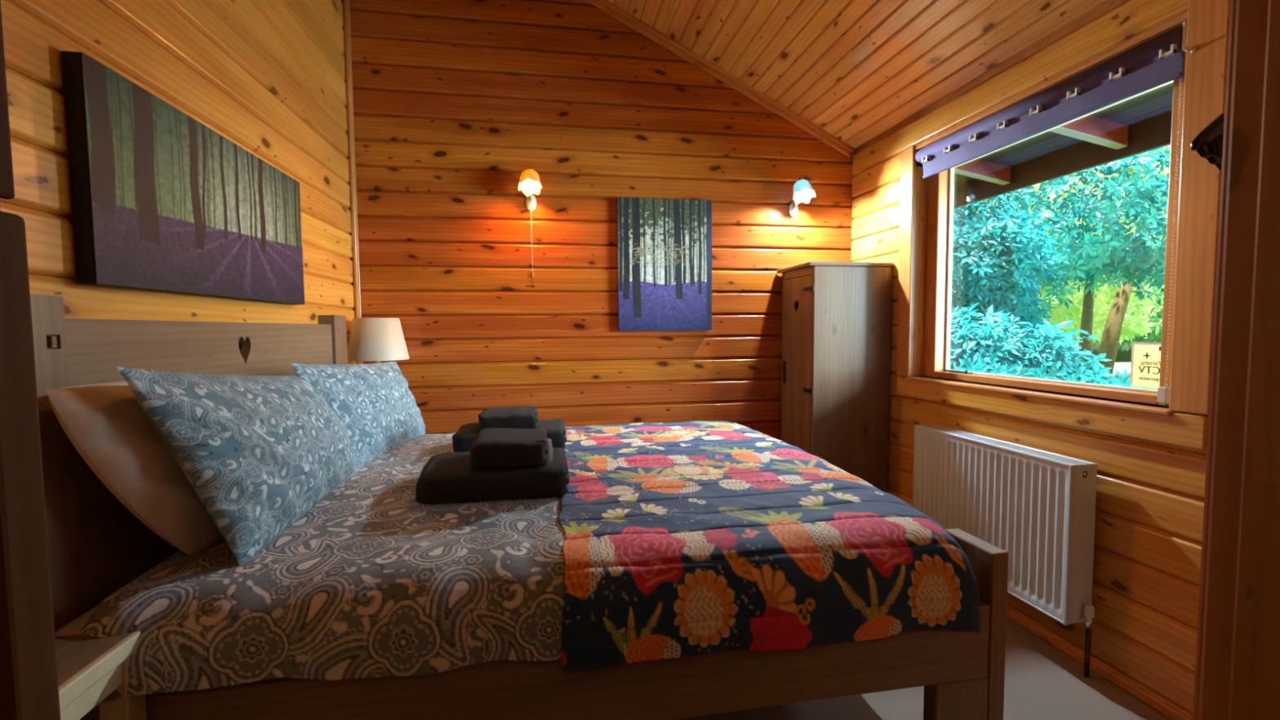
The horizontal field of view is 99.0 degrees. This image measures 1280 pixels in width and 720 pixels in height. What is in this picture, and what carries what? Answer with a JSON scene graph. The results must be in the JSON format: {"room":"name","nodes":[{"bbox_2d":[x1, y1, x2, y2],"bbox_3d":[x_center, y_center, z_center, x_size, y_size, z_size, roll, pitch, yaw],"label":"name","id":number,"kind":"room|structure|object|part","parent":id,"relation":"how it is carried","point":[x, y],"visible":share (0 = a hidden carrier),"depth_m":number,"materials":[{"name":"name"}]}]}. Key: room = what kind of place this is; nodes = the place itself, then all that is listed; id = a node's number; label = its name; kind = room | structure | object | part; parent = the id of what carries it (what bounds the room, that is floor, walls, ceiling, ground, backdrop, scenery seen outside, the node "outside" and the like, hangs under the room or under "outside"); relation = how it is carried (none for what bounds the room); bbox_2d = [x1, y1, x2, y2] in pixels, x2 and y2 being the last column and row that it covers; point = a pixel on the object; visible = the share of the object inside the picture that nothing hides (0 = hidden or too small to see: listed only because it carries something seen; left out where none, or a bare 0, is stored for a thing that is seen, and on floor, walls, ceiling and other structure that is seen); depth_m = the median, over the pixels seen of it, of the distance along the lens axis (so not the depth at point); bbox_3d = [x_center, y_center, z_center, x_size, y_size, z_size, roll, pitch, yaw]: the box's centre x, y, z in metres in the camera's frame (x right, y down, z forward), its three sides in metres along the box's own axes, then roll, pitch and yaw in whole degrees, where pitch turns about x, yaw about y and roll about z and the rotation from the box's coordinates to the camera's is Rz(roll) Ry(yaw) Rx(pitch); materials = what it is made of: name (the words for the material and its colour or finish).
{"room":"cabin bedroom","nodes":[
{"label":"cabin bedroom","id":0,"kind":"room"},
{"bbox_2d":[0,0,356,364],"bbox_3d":[-1.359,-0.809,1.511,0.164,3.863,3.010,-1,3,-10],"label":"wall","id":1,"kind":"structure","parent":0,"point":[268,77],"depth_m":1.62,"materials":[{"name":"brown wood"}]},
{"bbox_2d":[61,50,304,304],"bbox_3d":[-1.274,-0.433,1.663,0.038,0.482,1.034,-1,3,-10],"label":"picture","id":2,"kind":"object","parent":1,"relation":"attached to","point":[162,201],"visible":1,"depth_m":1.40},
{"bbox_2d":[341,0,854,439],"bbox_3d":[-0.121,-0.902,3.184,3.153,3.836,0.164,-1,3,-10],"label":"wall","id":3,"kind":"structure","parent":0,"point":[454,100],"depth_m":3.05,"materials":[{"name":"brown wood"}]},
{"bbox_2d":[342,0,363,364],"bbox_3d":[-1.496,-0.784,2.854,0.029,3.660,0.026,-1,3,-10],"label":"trim","id":4,"kind":"structure","parent":3,"relation":"attached to","point":[346,11],"depth_m":2.83,"materials":[{"name":"brown wood"}]},
{"bbox_2d":[517,167,542,278],"bbox_3d":[-0.585,-0.741,2.928,0.130,0.586,0.199,-1,3,-10],"label":"wall lamp","id":5,"kind":"object","parent":3,"relation":"attached to","point":[529,184],"visible":1,"depth_m":2.92,"materials":[{"name":"beige ceramic"}]},
{"bbox_3d":[-0.581,-0.941,2.885,0.130,0.135,0.137,-1,3,-10],"label":"lamp shade","id":6,"kind":"part","parent":5,"relation":"part of","materials":[{"name":"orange glass"}]},
{"bbox_3d":[-0.581,-0.930,2.888,0.048,0.051,0.051,-1,3,-10],"label":"bulb","id":7,"kind":"part","parent":5,"relation":"part of","materials":[{"name":"white glass"}]},
{"bbox_3d":[-0.602,-0.870,3.010,0.060,0.095,0.016,-1,3,-10],"label":"plate","id":8,"kind":"part","parent":5,"relation":"part of","materials":[{"name":"beige ceramic"}]},
{"bbox_2d":[617,197,711,330],"bbox_3d":[0.144,-0.544,3.146,0.548,0.748,0.038,-1,3,-10],"label":"picture","id":9,"kind":"object","parent":3,"relation":"attached to","point":[664,246],"visible":1,"depth_m":3.13},
{"bbox_2d":[585,0,854,156],"bbox_3d":[-0.124,-1.923,3.028,2.871,1.431,0.030,-1,3,-10],"label":"trim","id":10,"kind":"structure","parent":3,"relation":"attached to","point":[606,6],"depth_m":3.14,"materials":[{"name":"brown wood"}]},
{"bbox_2d":[788,177,815,217],"bbox_3d":[0.938,-0.957,3.182,0.130,0.219,0.199,-1,3,-10],"label":"wall lamp","id":11,"kind":"object","parent":3,"relation":"attached to","point":[803,192],"visible":1,"depth_m":3.18,"materials":[{"name":"white glass"}]},
{"bbox_3d":[0.922,-0.903,3.276,0.060,0.095,0.016,-1,3,-10],"label":"plate","id":12,"kind":"part","parent":11,"relation":"part of","materials":[{"name":"beige ceramic"}]},
{"bbox_3d":[0.942,-0.963,3.154,0.048,0.051,0.051,-1,3,-10],"label":"bulb","id":13,"kind":"part","parent":11,"relation":"part of","materials":[{"name":"white glass"}]},
{"bbox_3d":[0.943,-0.973,3.151,0.130,0.135,0.137,-1,3,-10],"label":"lamp shade","id":14,"kind":"part","parent":11,"relation":"part of","materials":[{"name":"white glass"}]},
{"bbox_2d":[607,0,1109,148],"bbox_3d":[0.158,-1.956,1.712,3.234,1.671,3.010,-1,3,-10],"label":"ceiling","id":15,"kind":"structure","parent":0,"point":[855,70],"depth_m":2.58,"materials":[{"name":"brown wood"}]},
{"bbox_2d":[672,617,1171,719],"bbox_3d":[0.320,1.209,0.876,3.253,0.120,5.160,-1,3,-10],"label":"floor","id":16,"kind":"structure","parent":0,"point":[1042,682],"depth_m":1.75,"materials":[{"name":"beige carpet"}]},
{"bbox_2d":[54,631,146,719],"bbox_3d":[-0.977,0.830,0.788,0.247,0.668,0.403,-1,3,-10],"label":"bedside table","id":17,"kind":"object","parent":16,"relation":"on","point":[90,668],"visible":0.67,"depth_m":0.91,"materials":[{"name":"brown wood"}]},
{"bbox_3d":[-0.911,0.834,0.978,0.045,0.638,0.045,-1,3,-10],"label":"leg","id":18,"kind":"part","parent":17,"relation":"part of","materials":[{"name":"beige paint"}]},
{"bbox_2d":[30,293,1008,719],"bbox_3d":[-0.281,0.455,1.946,2.061,1.271,1.675,-1,3,-10],"label":"bed","id":19,"kind":"object","parent":16,"relation":"on","point":[97,546],"visible":0.43,"depth_m":1.17,"materials":[{"name":"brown wood"}]},
{"bbox_3d":[-1.132,0.516,1.020,0.064,1.271,0.140,-1,3,-10],"label":"headboard post","id":20,"kind":"part","parent":19,"relation":"part of","materials":[{"name":"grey wood"}]},
{"bbox_2d":[54,604,98,636],"bbox_3d":[-0.286,0.576,1.955,1.937,0.280,1.630,-1,3,-10],"label":"mattress","id":21,"kind":"object","parent":19,"relation":"on","point":[75,626],"visible":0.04,"depth_m":1.02,"materials":[{"name":"beige fabric"}]},
{"bbox_2d":[79,432,626,702],"bbox_3d":[-0.660,0.491,1.868,0.982,0.262,1.756,-1,3,-10],"label":"duvet","id":22,"kind":"object","parent":21,"relation":"on","point":[372,580],"visible":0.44,"depth_m":1.08,"materials":[{"name":"fabric"}]},
{"bbox_2d":[45,381,223,555],"bbox_3d":[-1.054,0.230,1.391,0.192,0.404,0.827,-1,3,-10],"label":"plain pillow","id":23,"kind":"object","parent":22,"relation":"on","point":[105,423],"visible":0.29,"depth_m":1.08,"materials":[{"name":"beige fabric"}]},
{"bbox_2d":[115,366,363,565],"bbox_3d":[-0.967,0.202,1.482,0.232,0.432,0.896,-1,3,-10],"label":"paisley pillow","id":24,"kind":"object","parent":22,"relation":"on","point":[259,453],"visible":1,"depth_m":1.22,"materials":[{"name":"fabric"}]},
{"bbox_2d":[290,360,425,465],"bbox_3d":[-1.049,0.181,2.170,0.178,0.395,0.878,-1,3,-1],"label":"paisley pillow","id":25,"kind":"object","parent":22,"relation":"on","point":[380,413],"visible":0.94,"depth_m":2.02,"materials":[{"name":"fabric"}]},
{"bbox_2d":[415,447,569,504],"bbox_3d":[-0.430,0.343,1.660,0.418,0.096,0.330,-1,3,-10],"label":"folded towel","id":26,"kind":"object","parent":22,"relation":"on","point":[446,477],"visible":0.77,"depth_m":1.51,"materials":[{"name":"black fabric"}]},
{"bbox_2d":[470,427,552,467],"bbox_3d":[-0.378,0.258,1.641,0.227,0.079,0.254,-1,3,-10],"label":"folded towel","id":27,"kind":"object","parent":26,"relation":"on","point":[500,446],"visible":1,"depth_m":1.53,"materials":[{"name":"black fabric"}]},
{"bbox_2d":[452,418,566,452],"bbox_3d":[-0.517,0.308,2.213,0.428,0.096,0.308,-1,3,-10],"label":"folded towel","id":28,"kind":"object","parent":22,"relation":"on","point":[463,440],"visible":0.38,"depth_m":2.09,"materials":[{"name":"black fabric"}]},
{"bbox_2d":[477,405,537,430],"bbox_3d":[-0.521,0.229,2.185,0.223,0.069,0.254,-1,3,-10],"label":"folded towel","id":29,"kind":"object","parent":28,"relation":"on","point":[517,416],"visible":0.9,"depth_m":2.07,"materials":[{"name":"black fabric"}]},
{"bbox_2d":[559,421,981,672],"bbox_3d":[0.202,0.464,2.020,1.032,0.258,1.768,-1,3,-10],"label":"quilt","id":30,"kind":"object","parent":21,"relation":"on","point":[695,539],"visible":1,"depth_m":1.23,"materials":[{"name":"multicoloured fabric"}]},
{"bbox_3d":[-1.259,0.344,1.769,0.026,0.929,1.655,-1,3,-10],"label":"headboard panel","id":31,"kind":"part","parent":19,"relation":"part of","materials":[{"name":"grey wood"}]},
{"bbox_3d":[-1.396,0.431,2.527,0.064,1.271,0.145,-1,3,-10],"label":"headboard post","id":32,"kind":"part","parent":19,"relation":"part of","materials":[{"name":"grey wood"}]},
{"bbox_3d":[-0.129,0.690,1.149,1.950,0.178,0.027,-1,3,-10],"label":"rail","id":33,"kind":"part","parent":19,"relation":"part of","materials":[{"name":"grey wood"}]},
{"bbox_3d":[0.764,0.941,1.328,0.141,0.356,0.045,-1,3,-10],"label":"leg","id":34,"kind":"part","parent":19,"relation":"part of","materials":[{"name":"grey wood"}]},
{"bbox_3d":[0.845,0.784,1.395,0.045,0.661,0.165,-1,3,-10],"label":"footboard post","id":35,"kind":"part","parent":19,"relation":"part of","materials":[{"name":"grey wood"}]},
{"bbox_2d":[776,261,893,493],"bbox_3d":[1.100,0.238,3.156,0.490,1.544,0.422,-1,3,-10],"label":"wardrobe","id":36,"kind":"object","parent":16,"relation":"on","point":[837,316],"visible":0.73,"depth_m":2.96,"materials":[{"name":"brown wood"}]},
{"bbox_3d":[1.082,0.238,3.340,0.454,1.522,0.022,-1,3,-10],"label":"panel","id":37,"kind":"part","parent":36,"relation":"part of","materials":[{"name":"brown wood"}]},
{"bbox_3d":[0.899,0.234,3.118,0.020,1.398,0.348,-1,3,-10],"label":"door","id":38,"kind":"part","parent":36,"relation":"part of","materials":[{"name":"brown wood"}]},
{"bbox_3d":[0.894,-0.487,3.076,0.020,0.040,0.352,-1,3,-10],"label":"rail","id":39,"kind":"part","parent":36,"relation":"part of","materials":[{"name":"brown wood"}]},
{"bbox_3d":[1.147,0.259,2.972,0.454,1.522,0.022,-1,3,-10],"label":"panel","id":40,"kind":"part","parent":36,"relation":"part of","materials":[{"name":"brown wood"}]},
{"bbox_3d":[-1.319,0.723,2.803,0.269,0.656,0.296,-1,3,-10],"label":"bedside table","id":41,"kind":"object","parent":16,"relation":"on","visible":0},
{"bbox_2d":[346,317,409,363],"bbox_3d":[-1.320,0.093,2.758,0.294,0.606,0.294,-1,3,-10],"label":"table lamp","id":42,"kind":"object","parent":41,"relation":"on","point":[377,340],"visible":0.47,"depth_m":2.64,"materials":[{"name":"beige fabric"}]},
{"bbox_2d":[851,0,1208,718],"bbox_3d":[1.613,-0.158,2.069,0.154,2.450,3.010,-1,3,-10],"label":"wall","id":43,"kind":"structure","parent":0,"point":[1149,501],"depth_m":1.86,"materials":[{"name":"brown wood"}]},
{"bbox_2d":[912,423,1097,677],"bbox_3d":[1.455,0.696,2.242,0.133,0.729,0.834,-1,3,-10],"label":"radiator","id":44,"kind":"object","parent":43,"relation":"attached to","point":[1037,506],"visible":0.78,"depth_m":2.03,"materials":[{"name":"white metal"}]},
{"bbox_3d":[1.395,0.610,2.246,0.014,0.557,0.787,-1,3,-10],"label":"panel","id":45,"kind":"part","parent":44,"relation":"part of","materials":[{"name":"white metal"}]},
{"bbox_2d":[923,424,1092,464],"bbox_3d":[1.438,0.336,2.237,0.082,0.009,0.769,-1,3,-10],"label":"grille","id":46,"kind":"object","parent":44,"relation":"attached to","point":[1025,453],"depth_m":2.15,"materials":[{"name":"white metal"}]},
{"bbox_3d":[1.477,0.609,2.260,0.020,0.555,0.787,-1,3,-10],"label":"panel","id":47,"kind":"part","parent":44,"relation":"part of","materials":[{"name":"white metal"}]},
{"bbox_3d":[1.508,0.628,1.864,0.096,0.551,0.004,-1,3,-10],"label":"panel","id":48,"kind":"part","parent":44,"relation":"part of","materials":[{"name":"white metal"}]},
{"bbox_2d":[896,0,1230,450],"bbox_3d":[1.565,-0.503,2.213,0.189,1.447,1.395,-1,3,-10],"label":"window","id":49,"kind":"structure","parent":43,"relation":"in","point":[926,204],"depth_m":1.77,"materials":[{"name":"brown wood"}]},
{"bbox_3d":[1.385,-0.502,2.841,0.022,1.172,0.098,-1,3,-10],"label":"casing","id":50,"kind":"part","parent":49,"relation":"part of","materials":[{"name":"brown wood"}]},
{"bbox_3d":[1.568,0.126,2.246,0.184,0.016,1.213,-1,3,-10],"label":"sill","id":51,"kind":"part","parent":49,"relation":"part of","materials":[{"name":"brown wood"}]},
{"bbox_3d":[1.617,0.101,2.263,0.090,0.032,1.022,-1,3,-10],"label":"rail","id":52,"kind":"part","parent":49,"relation":"part of","materials":[{"name":"brown wood"}]},
{"bbox_2d":[915,21,1187,405],"bbox_3d":[1.523,-0.455,2.205,0.068,1.146,1.194,-1,3,-10],"label":"roller blind","id":53,"kind":"object","parent":49,"relation":"attached to","point":[1157,61],"visible":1,"depth_m":1.93,"materials":[{"name":"purple fabric"}]},
{"bbox_3d":[1.633,-0.432,1.669,0.028,1.052,0.005,-3,4,-41],"label":"bead chain","id":54,"kind":"part","parent":53,"relation":"part of","materials":[{"name":"white plastic"}]},
{"bbox_2d":[1129,342,1160,388],"bbox_3d":[1.718,0.018,1.835,0.004,0.153,0.130,-1,3,-10],"label":"window sticker","id":55,"kind":"object","parent":49,"relation":"attached to","point":[1145,359],"visible":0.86,"depth_m":1.85,"materials":[{"name":"yellow paper"}]},
{"bbox_2d":[1183,46,1196,53],"bbox_3d":[1.574,-0.890,1.566,0.028,0.017,0.017,-1,3,-10],"label":"hook","id":56,"kind":"object","parent":49,"relation":"attached to","point":[1192,50],"visible":1,"depth_m":1.56,"materials":[{"name":"silver metal"}]},
{"bbox_3d":[1.608,-0.516,1.562,0.022,1.345,0.101,-1,3,-10],"label":"casing","id":57,"kind":"part","parent":49,"relation":"part of","materials":[{"name":"brown wood"}]},
{"bbox_2d":[953,82,1173,208],"bbox_3d":[1.939,-1.037,2.366,0.610,0.264,5.100,-1,3,-10],"label":"roof overhang","id":58,"kind":"object","parent":43,"relation":"attached to","point":[1141,123],"visible":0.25,"depth_m":2.62,"materials":[{"name":"brown wood"}]},
{"bbox_2d":[1006,607,1192,719],"bbox_3d":[1.543,1.050,2.099,0.019,0.036,2.760,-1,3,-10],"label":"baseboard","id":59,"kind":"structure","parent":43,"relation":"attached to","point":[1150,700],"depth_m":1.85,"materials":[{"name":"brown wood"}]},
{"bbox_3d":[0.390,-0.674,0.335,3.173,3.700,0.120,-1,3,-10],"label":"wall","id":60,"kind":"structure","parent":0,"visible":0},
{"bbox_2d":[0,0,1279,719],"bbox_3d":[0.074,0.131,0.327,0.987,2.100,0.144,-1,3,-10],"label":"door frame","id":61,"kind":"structure","parent":60,"relation":"in","point":[1237,667],"depth_m":0.41,"materials":[{"name":"brown wood"}]},
{"bbox_3d":[0.517,0.119,0.471,0.063,2.100,0.013,-1,3,-10],"label":"architrave","id":62,"kind":"part","parent":61,"relation":"part of","materials":[{"name":"brown wood"}]},
{"bbox_3d":[0.604,-0.269,0.505,0.028,0.070,0.094,-1,3,-10],"label":"wall hook","id":63,"kind":"object","parent":60,"relation":"attached to","visible":0},
{"bbox_2d":[1191,111,1224,170],"bbox_3d":[0.601,-0.247,0.542,0.116,0.116,0.012,-1,3,-8],"label":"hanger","id":64,"kind":"object","parent":63,"relation":"hanging from","point":[1208,143],"visible":0.29,"depth_m":0.54,"materials":[{"name":"black plastic"}]},
{"bbox_3d":[0.572,-0.231,0.540,0.057,0.049,0.011,-1,3,-6],"label":"shoulder arm","id":65,"kind":"part","parent":64,"relation":"part of","materials":[{"name":"black plastic"}]},
{"label":"outside","id":66,"kind":"structure","parent":0,"visible":0},
{"bbox_2d":[1054,345,1157,390],"bbox_3d":[17.944,-0.856,19.367,37.970,2.160,48.000,-1,3,-10],"label":"ground","id":67,"kind":"structure","parent":66,"point":[1124,356],"depth_m":14.07,"materials":[{"name":"green plant"}]},
{"bbox_2d":[952,190,1016,320],"bbox_3d":[6.512,-3.330,14.236,5.707,7.564,5.346,-1,3,-10],"label":"tree","id":68,"kind":"object","parent":67,"relation":"on","point":[1015,190],"visible":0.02,"depth_m":12.34,"materials":[{"name":"green plant"}]},
{"bbox_2d":[950,186,1075,365],"bbox_3d":[3.624,-0.773,6.589,2.706,3.450,2.590,2,4,32],"label":"tree","id":69,"kind":"object","parent":67,"relation":"on","point":[1007,291],"visible":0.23,"depth_m":5.56,"materials":[{"name":"blue plant"}]},
{"bbox_2d":[953,168,1128,351],"bbox_3d":[9.245,-3.135,13.953,5.170,6.478,5.566,2,4,41],"label":"tree","id":70,"kind":"object","parent":67,"relation":"on","point":[1100,174],"visible":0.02,"depth_m":11.71,"materials":[{"name":"green plant"}]},
{"bbox_2d":[949,302,1141,388],"bbox_3d":[3.586,0.232,5.535,2.163,1.604,2.242,-1,3,-10],"label":"shrub","id":71,"kind":"object","parent":67,"relation":"on","point":[1059,362],"visible":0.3,"depth_m":4.90,"materials":[{"name":"blue plant"}]},
{"bbox_2d":[952,146,1169,367],"bbox_3d":[5.220,-1.292,6.939,4.341,4.112,3.290,-1,3,-10],"label":"tree","id":72,"kind":"object","parent":67,"relation":"on","point":[1080,254],"visible":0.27,"depth_m":5.93,"materials":[{"name":"teal plant"}]},
{"bbox_2d":[1011,175,1166,347],"bbox_3d":[7.485,-1.318,9.238,2.897,3.709,2.214,1,3,18],"label":"bush","id":73,"kind":"object","parent":67,"relation":"on","point":[1073,313],"visible":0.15,"depth_m":8.75,"materials":[{"name":"green plant"}]},
{"bbox_2d":[1030,146,1170,377],"bbox_3d":[6.187,-1.305,6.815,2.758,4.154,2.437,-1,3,-10],"label":"tree","id":74,"kind":"object","parent":67,"relation":"on","point":[1131,266],"visible":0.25,"depth_m":6.69,"materials":[{"name":"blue plant"}]},
{"bbox_2d":[1035,145,1170,351],"bbox_3d":[12.691,-3.723,14.730,5.699,7.594,6.171,2,4,36],"label":"tree","id":75,"kind":"object","parent":67,"relation":"on","point":[1166,171],"visible":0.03,"depth_m":12.63,"materials":[{"name":"green plant"}]},
{"bbox_2d":[1072,256,1164,351],"bbox_3d":[11.240,-1.299,12.309,3.399,2.783,3.176,2,4,34],"label":"clipped hedge","id":76,"kind":"object","parent":67,"relation":"on","point":[1151,337],"visible":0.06,"depth_m":11.56,"materials":[{"name":"green plant"}]},
{"bbox_2d":[1084,148,1168,225],"bbox_3d":[15.725,-4.372,15.255,7.281,8.398,6.575,-1,3,-10],"label":"tree","id":77,"kind":"object","parent":67,"relation":"on","point":[1129,169],"visible":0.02,"depth_m":14.21,"materials":[{"name":"green plant"}]},
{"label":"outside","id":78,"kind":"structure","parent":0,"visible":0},
{"bbox_2d":[1112,361,1130,377],"bbox_3d":[10.270,0.166,10.066,9.427,0.540,2.716,1,4,25],"label":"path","id":79,"kind":"structure","parent":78,"point":[1120,366],"depth_m":10.65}
]}

